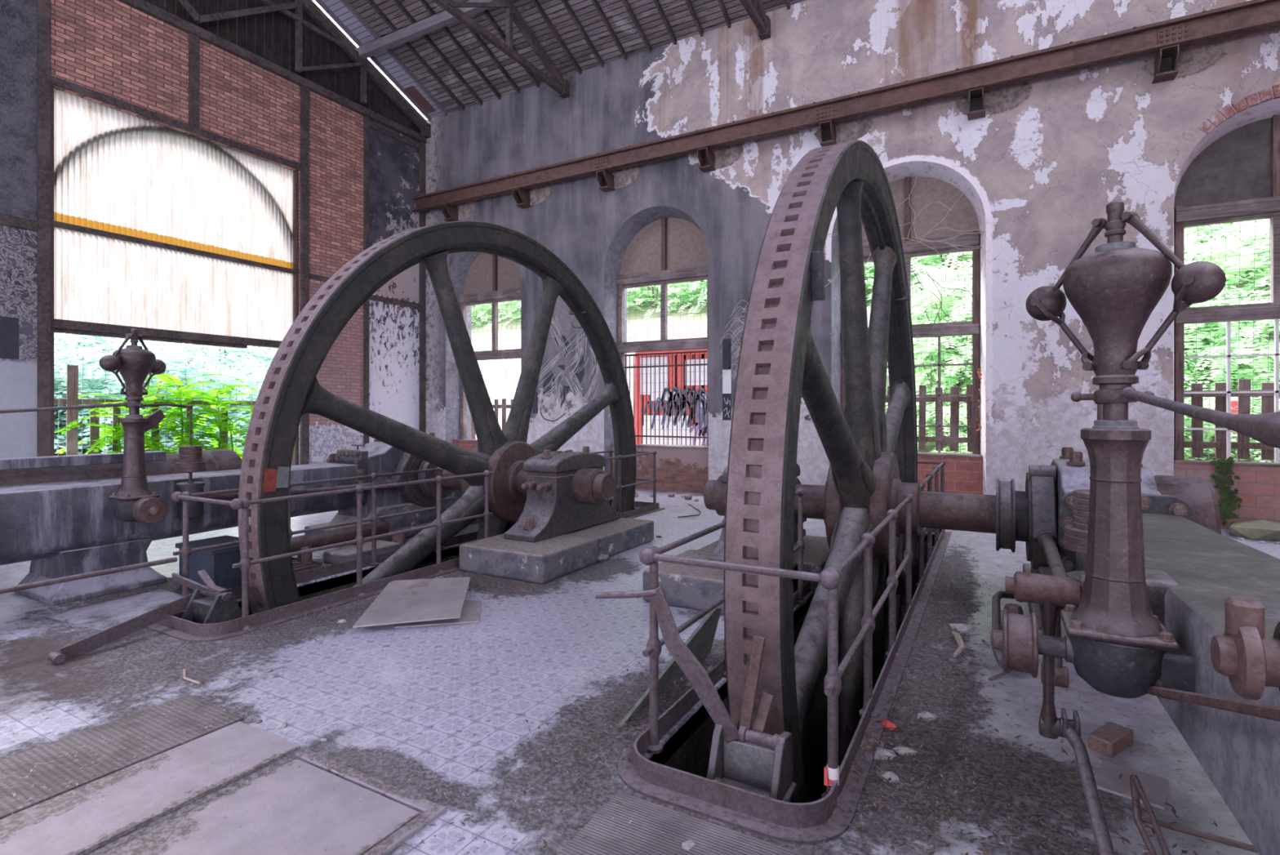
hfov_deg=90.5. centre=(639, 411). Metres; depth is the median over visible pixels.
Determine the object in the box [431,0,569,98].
roof truss
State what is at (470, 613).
loose sheet
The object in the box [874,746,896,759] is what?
stone
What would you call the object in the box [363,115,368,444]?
trim
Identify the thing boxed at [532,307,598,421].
graffiti
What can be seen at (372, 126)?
trim
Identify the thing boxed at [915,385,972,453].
bush
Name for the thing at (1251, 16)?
beam
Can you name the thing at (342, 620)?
stone
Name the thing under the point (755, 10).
roof truss
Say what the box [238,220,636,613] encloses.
flywheel
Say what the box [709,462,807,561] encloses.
shaft bearing
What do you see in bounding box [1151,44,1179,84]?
bracket
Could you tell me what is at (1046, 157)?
wall
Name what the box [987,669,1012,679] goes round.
stick
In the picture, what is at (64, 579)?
pipe
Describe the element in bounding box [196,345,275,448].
bush
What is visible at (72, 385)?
picket fence
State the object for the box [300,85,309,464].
trim
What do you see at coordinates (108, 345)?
bush
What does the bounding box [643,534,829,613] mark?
plinth
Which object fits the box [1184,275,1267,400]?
bush
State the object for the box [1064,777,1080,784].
stone
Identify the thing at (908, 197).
vine
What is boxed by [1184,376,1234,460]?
bush
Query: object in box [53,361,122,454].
bush
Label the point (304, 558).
bolt
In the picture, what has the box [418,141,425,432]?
trim
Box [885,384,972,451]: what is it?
picket fence
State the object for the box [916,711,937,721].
stone
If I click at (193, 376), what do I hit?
bush
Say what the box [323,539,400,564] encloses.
block
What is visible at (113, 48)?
wall
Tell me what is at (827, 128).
bracket
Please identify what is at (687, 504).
loose cable
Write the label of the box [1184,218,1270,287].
bush
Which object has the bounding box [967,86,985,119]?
bracket
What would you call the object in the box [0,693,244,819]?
plate
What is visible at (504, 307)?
bush
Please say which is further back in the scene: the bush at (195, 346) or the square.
the bush at (195, 346)
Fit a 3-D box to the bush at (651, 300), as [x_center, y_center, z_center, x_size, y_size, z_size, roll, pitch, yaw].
[0.462,-4.333,21.746,3.099,2.736,3.190,0,0,-11]
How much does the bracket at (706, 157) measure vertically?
0.310 m
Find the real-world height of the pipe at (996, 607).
0.094 m
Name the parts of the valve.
arm, arm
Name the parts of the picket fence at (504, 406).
rail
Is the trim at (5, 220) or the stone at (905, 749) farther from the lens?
the trim at (5, 220)
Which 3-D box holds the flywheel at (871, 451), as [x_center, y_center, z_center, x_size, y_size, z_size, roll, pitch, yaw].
[1.954,0.840,5.734,5.714,6.060,2.714,0,0,-39]
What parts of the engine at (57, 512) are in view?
plate, cylinder casing, bed frame, eccentric rod, tee handle, strap arm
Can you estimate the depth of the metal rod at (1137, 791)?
2.33 m
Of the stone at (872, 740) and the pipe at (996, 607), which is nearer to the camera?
the stone at (872, 740)
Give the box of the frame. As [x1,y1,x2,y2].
[297,749,445,854]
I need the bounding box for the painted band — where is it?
[722,338,731,420]
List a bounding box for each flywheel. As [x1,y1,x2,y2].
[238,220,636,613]
[703,139,1027,802]
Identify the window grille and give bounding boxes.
[624,350,706,445]
[635,348,706,445]
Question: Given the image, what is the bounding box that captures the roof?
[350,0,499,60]
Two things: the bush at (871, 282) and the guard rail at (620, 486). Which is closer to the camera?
the guard rail at (620, 486)
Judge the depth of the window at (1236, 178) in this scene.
8.77 m
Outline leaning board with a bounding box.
[615,607,721,729]
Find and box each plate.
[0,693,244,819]
[556,791,804,854]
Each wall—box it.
[0,0,435,464]
[425,0,1279,528]
[471,306,888,439]
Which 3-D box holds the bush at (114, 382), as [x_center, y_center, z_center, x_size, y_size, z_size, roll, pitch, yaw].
[-13.654,0.084,17.200,4.995,4.411,5.057,0,0,-18]
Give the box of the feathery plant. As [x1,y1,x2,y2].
[55,373,258,458]
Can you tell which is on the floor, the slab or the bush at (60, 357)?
the slab
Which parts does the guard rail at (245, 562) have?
post, rail, post, post, rail, rail, post, rail, rail, post, post, post, post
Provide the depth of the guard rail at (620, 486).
10.02 m
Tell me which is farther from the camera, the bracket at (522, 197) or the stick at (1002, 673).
the bracket at (522, 197)
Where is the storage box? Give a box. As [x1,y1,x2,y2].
[175,534,241,592]
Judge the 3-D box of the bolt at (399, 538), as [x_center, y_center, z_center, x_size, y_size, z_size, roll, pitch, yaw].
[-2.787,1.500,7.331,0.189,0.200,0.184,0,0,29]
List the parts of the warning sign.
panel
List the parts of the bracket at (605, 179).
plate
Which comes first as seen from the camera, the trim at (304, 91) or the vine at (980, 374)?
the vine at (980, 374)
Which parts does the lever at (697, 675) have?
handle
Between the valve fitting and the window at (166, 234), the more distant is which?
the window at (166, 234)
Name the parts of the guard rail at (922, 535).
post, rail, post, rail, post, post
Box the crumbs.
[0,546,1220,854]
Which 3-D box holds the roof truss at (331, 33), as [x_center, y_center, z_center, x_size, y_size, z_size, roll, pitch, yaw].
[-7.320,-8.665,11.934,0.180,3.851,8.594,0,0,29]
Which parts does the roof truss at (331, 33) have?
post, post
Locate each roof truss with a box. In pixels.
[178,0,431,138]
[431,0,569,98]
[739,0,770,39]
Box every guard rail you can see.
[170,466,493,629]
[592,448,657,512]
[639,487,914,804]
[915,460,946,586]
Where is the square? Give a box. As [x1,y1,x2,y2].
[0,315,18,359]
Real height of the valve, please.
0.710 m
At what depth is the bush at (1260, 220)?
15.08 m
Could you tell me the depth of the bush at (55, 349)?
17.06 m
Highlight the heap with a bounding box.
[1229,519,1279,541]
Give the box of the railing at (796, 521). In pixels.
[793,517,807,528]
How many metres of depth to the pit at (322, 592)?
6.27 m
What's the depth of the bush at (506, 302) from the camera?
24.00 m
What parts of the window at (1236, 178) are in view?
frame, arch panel, sash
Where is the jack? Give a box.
[171,569,241,623]
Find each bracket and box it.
[440,204,458,222]
[511,188,530,208]
[595,169,614,191]
[697,146,715,173]
[819,120,836,146]
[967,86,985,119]
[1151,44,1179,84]
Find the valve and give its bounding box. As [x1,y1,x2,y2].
[1004,568,1178,738]
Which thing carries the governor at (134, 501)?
on the engine at (57, 512)
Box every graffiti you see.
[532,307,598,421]
[719,300,748,378]
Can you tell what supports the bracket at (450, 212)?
attached to the wall at (1046, 157)
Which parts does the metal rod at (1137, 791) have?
long rod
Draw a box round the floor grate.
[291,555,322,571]
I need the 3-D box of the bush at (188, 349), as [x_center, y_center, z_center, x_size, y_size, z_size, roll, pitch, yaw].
[-18.063,-0.629,23.357,7.343,6.484,7.433,0,0,-15]
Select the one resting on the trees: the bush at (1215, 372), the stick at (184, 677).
the bush at (1215, 372)
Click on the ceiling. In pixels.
(452, 67)
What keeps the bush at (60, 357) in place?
on the yard
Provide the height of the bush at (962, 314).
3.362 m
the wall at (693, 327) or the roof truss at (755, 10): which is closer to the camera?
the roof truss at (755, 10)
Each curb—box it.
[144,500,665,642]
[617,527,951,844]
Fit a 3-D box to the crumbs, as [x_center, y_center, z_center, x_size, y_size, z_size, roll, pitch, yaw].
[-0.623,1.583,5.334,8.291,0.024,8.683,0,0,14]
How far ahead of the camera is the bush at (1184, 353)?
11.13 m
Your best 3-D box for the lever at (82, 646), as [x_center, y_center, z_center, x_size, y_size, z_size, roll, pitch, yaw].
[-3.546,1.502,4.445,0.107,0.223,0.956,0,0,21]
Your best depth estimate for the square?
9.11 m
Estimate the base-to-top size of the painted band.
1.520 m
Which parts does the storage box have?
lid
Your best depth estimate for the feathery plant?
11.49 m
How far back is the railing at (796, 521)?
5.96 m
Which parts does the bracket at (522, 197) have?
plate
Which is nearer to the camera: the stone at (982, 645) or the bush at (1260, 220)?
the stone at (982, 645)
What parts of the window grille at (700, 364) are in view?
cross rail, cross rail, cross rail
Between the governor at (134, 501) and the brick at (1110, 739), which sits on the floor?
the brick at (1110, 739)
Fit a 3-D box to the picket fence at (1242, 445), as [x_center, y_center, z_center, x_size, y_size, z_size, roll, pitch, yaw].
[8.638,0.112,8.734,2.300,1.118,0.065,0,0,29]
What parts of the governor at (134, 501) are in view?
regulator rod, arm, arm, arm, arm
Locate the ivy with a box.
[1208,456,1242,525]
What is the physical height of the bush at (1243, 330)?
2.727 m
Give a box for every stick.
[182,668,200,684]
[951,631,965,657]
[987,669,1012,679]
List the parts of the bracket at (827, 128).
plate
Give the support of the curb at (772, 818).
on the floor
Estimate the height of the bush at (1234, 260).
3.576 m
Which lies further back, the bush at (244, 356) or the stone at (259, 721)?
the bush at (244, 356)
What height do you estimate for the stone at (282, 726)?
0.015 m
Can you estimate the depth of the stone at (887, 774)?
2.76 m
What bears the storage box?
on the floor
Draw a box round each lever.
[47,592,192,663]
[595,586,739,742]
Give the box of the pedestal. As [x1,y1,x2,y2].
[504,445,621,542]
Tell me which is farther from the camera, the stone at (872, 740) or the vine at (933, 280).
the vine at (933, 280)
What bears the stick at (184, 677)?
on the floor
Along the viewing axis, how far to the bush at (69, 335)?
19.51 m
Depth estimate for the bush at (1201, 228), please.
14.56 m
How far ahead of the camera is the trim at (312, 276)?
13.25 m
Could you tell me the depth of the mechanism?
2.73 m
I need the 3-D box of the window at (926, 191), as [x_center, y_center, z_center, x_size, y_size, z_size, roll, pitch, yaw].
[4.607,-1.623,10.891,2.153,4.705,0.493,0,0,29]
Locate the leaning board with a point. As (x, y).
(700, 641)
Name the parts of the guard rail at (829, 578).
post, post, rail, rail, rail, post, post, post, rail, rail, post, post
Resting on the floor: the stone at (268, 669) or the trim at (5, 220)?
the stone at (268, 669)
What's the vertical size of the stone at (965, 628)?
0.048 m
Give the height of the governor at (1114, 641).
1.700 m
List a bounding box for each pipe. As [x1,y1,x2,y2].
[0,556,177,593]
[290,520,389,552]
[991,590,1015,667]
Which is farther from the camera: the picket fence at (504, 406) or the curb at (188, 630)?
the picket fence at (504, 406)
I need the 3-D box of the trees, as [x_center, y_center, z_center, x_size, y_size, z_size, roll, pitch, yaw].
[2.349,-4.334,22.726,62.000,12.224,18.000,0,0,29]
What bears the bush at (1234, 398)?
on the trees
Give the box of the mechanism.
[706,635,796,801]
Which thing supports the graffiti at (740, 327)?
attached to the wall at (1046, 157)
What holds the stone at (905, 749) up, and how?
on the floor
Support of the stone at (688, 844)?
on the plate at (645, 837)
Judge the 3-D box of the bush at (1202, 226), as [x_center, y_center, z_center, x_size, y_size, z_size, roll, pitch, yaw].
[13.243,-5.546,17.322,4.553,4.125,4.740,0,0,42]
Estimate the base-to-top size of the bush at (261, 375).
4.344 m
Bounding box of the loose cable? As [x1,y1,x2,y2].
[677,503,700,517]
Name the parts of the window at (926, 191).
sash, arch panel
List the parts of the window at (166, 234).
rail, rail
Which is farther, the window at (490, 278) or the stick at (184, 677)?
the window at (490, 278)
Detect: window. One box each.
[50,84,299,465]
[458,253,520,439]
[616,217,708,446]
[841,176,979,453]
[1173,115,1279,462]
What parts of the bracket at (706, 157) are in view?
plate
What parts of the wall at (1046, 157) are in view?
sill, sill, sill, sill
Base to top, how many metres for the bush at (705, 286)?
2.838 m
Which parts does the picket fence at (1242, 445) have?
rail, rail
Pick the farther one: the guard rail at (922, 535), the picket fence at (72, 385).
the picket fence at (72, 385)
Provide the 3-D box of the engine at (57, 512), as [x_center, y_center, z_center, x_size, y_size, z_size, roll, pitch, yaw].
[-5.046,0.946,5.779,1.740,1.297,9.192,0,0,29]
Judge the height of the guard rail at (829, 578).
0.967 m
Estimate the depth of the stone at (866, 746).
2.99 m
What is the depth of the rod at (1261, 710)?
1.56 m
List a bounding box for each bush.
[53,332,102,448]
[53,333,179,454]
[53,333,258,451]
[53,337,253,455]
[53,341,241,453]
[53,344,89,453]
[53,344,112,455]
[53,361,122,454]
[83,376,217,451]
[151,341,277,454]
[167,352,266,450]
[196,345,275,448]
[201,356,270,453]
[471,300,520,328]
[471,303,503,325]
[497,300,520,328]
[626,281,697,317]
[626,285,657,312]
[659,280,706,315]
[697,285,706,305]
[863,256,958,307]
[863,262,874,300]
[873,250,972,317]
[884,274,972,404]
[884,335,972,435]
[911,253,970,276]
[911,253,972,375]
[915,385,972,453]
[944,334,972,433]
[949,379,972,453]
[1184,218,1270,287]
[1184,219,1269,260]
[1184,219,1279,352]
[1184,223,1235,292]
[1184,224,1268,353]
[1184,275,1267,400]
[1184,288,1279,431]
[1184,328,1279,455]
[1184,352,1210,449]
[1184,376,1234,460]
[1184,383,1279,462]
[1187,226,1224,244]
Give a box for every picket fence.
[53,364,256,454]
[471,397,513,439]
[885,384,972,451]
[1184,378,1279,459]
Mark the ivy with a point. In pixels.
(1222, 465)
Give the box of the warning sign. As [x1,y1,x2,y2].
[1231,400,1239,461]
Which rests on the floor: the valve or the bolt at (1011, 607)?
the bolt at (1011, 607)
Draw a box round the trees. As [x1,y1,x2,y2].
[180,222,1279,462]
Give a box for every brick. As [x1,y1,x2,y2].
[667,493,674,497]
[684,493,692,499]
[1088,721,1133,757]
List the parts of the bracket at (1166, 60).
plate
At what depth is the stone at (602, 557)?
6.74 m
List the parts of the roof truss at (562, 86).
post, post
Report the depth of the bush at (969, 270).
15.09 m
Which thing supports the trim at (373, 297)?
attached to the wall at (113, 48)
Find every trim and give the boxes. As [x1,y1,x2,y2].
[0,213,38,231]
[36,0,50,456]
[50,75,301,170]
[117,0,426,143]
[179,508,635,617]
[188,32,199,127]
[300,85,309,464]
[309,273,329,281]
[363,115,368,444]
[368,121,420,150]
[368,294,420,308]
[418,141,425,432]
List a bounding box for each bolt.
[294,545,314,565]
[392,533,404,546]
[1000,603,1023,630]
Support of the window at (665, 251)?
in the wall at (1046, 157)
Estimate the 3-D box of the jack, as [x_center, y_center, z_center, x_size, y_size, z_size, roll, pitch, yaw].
[-3.380,1.411,4.880,0.714,0.378,0.315,0,0,29]
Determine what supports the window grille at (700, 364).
in the wall at (1046, 157)
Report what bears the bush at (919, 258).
on the trees
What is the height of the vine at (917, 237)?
1.817 m
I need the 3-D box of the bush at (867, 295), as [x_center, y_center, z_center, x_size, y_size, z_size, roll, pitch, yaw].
[5.200,-4.859,19.236,4.632,4.031,4.449,0,0,15]
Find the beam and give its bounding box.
[413,0,1279,212]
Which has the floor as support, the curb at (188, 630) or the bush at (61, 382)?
the curb at (188, 630)
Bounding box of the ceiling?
[315,0,805,121]
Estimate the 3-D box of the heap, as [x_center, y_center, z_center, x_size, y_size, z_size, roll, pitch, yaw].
[7.890,1.488,8.009,0.818,0.224,0.643,0,0,3]
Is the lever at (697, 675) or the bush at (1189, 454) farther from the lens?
the bush at (1189, 454)
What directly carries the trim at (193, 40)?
attached to the wall at (113, 48)
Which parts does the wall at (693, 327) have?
panel, panel, panel, panel, panel, post, panel, panel, panel, panel, panel, panel, panel, panel, panel, post, panel, panel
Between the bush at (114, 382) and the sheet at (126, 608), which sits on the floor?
the sheet at (126, 608)
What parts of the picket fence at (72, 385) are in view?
rail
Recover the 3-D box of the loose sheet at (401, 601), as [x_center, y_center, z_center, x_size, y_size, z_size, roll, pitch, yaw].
[-1.802,1.534,5.235,0.744,0.044,1.245,0,0,-10]
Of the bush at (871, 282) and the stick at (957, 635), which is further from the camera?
the bush at (871, 282)
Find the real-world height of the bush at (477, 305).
2.628 m
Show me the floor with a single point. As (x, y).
(356, 662)
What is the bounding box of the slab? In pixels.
[1093,760,1168,808]
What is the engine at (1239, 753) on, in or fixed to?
on the floor
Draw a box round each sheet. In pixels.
[42,588,184,630]
[352,576,470,627]
[394,600,480,627]
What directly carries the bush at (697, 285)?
on the trees
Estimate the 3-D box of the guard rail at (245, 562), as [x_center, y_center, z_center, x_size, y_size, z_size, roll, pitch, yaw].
[-2.593,1.117,6.054,0.920,0.967,2.941,0,0,29]
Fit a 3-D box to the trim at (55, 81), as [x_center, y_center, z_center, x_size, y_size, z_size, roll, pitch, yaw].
[-7.864,-4.960,11.204,0.060,0.120,3.930,0,0,29]
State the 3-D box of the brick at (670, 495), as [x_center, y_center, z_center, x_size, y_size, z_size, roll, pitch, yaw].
[0.584,1.566,11.908,0.147,0.067,0.149,0,0,41]
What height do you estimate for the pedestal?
0.910 m
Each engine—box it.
[0,432,479,605]
[1022,447,1279,854]
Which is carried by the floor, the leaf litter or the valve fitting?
the leaf litter
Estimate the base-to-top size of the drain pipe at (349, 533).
0.170 m
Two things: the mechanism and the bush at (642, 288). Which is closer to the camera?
the mechanism
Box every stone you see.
[256,719,262,723]
[263,668,272,672]
[277,722,286,728]
[337,618,347,623]
[597,553,608,562]
[681,839,694,849]
[861,744,871,750]
[866,736,883,747]
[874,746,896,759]
[880,719,897,729]
[880,770,899,782]
[892,745,918,755]
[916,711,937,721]
[949,623,975,632]
[979,643,990,648]
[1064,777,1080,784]
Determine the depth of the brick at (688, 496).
11.47 m
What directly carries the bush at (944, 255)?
on the trees
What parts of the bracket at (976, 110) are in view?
plate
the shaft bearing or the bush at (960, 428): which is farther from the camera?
the bush at (960, 428)
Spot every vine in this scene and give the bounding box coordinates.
[825,196,910,293]
[866,175,985,284]
[914,271,972,329]
[976,367,982,431]
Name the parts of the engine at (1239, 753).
strap arm, eccentric rod, bed frame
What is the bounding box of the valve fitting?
[1210,595,1279,700]
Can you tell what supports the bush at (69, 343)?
on the yard
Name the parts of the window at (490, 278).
frame, arch panel, sash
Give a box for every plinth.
[459,517,653,583]
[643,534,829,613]
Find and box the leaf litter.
[11,524,1242,854]
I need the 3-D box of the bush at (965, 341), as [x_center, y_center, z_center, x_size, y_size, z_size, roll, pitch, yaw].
[7.790,-0.670,12.876,3.425,2.937,3.327,0,0,6]
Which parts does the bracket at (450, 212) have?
plate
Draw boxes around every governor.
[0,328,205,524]
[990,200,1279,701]
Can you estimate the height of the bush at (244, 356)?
4.235 m
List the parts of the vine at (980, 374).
stem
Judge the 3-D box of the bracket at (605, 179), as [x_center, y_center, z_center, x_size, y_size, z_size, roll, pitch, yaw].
[-0.701,-4.700,12.991,0.240,0.310,0.420,0,0,29]
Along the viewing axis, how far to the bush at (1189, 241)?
12.80 m
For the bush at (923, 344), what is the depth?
13.23 m
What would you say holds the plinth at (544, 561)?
on the floor
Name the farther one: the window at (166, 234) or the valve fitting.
the window at (166, 234)
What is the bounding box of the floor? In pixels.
[0,488,1279,854]
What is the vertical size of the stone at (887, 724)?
0.034 m
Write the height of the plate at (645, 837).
0.008 m
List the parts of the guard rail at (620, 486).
rail, post, post, rail, rail, rail, rail, post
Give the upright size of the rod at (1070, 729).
0.272 m
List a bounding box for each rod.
[1059,707,1115,854]
[1129,773,1257,854]
[1147,679,1279,721]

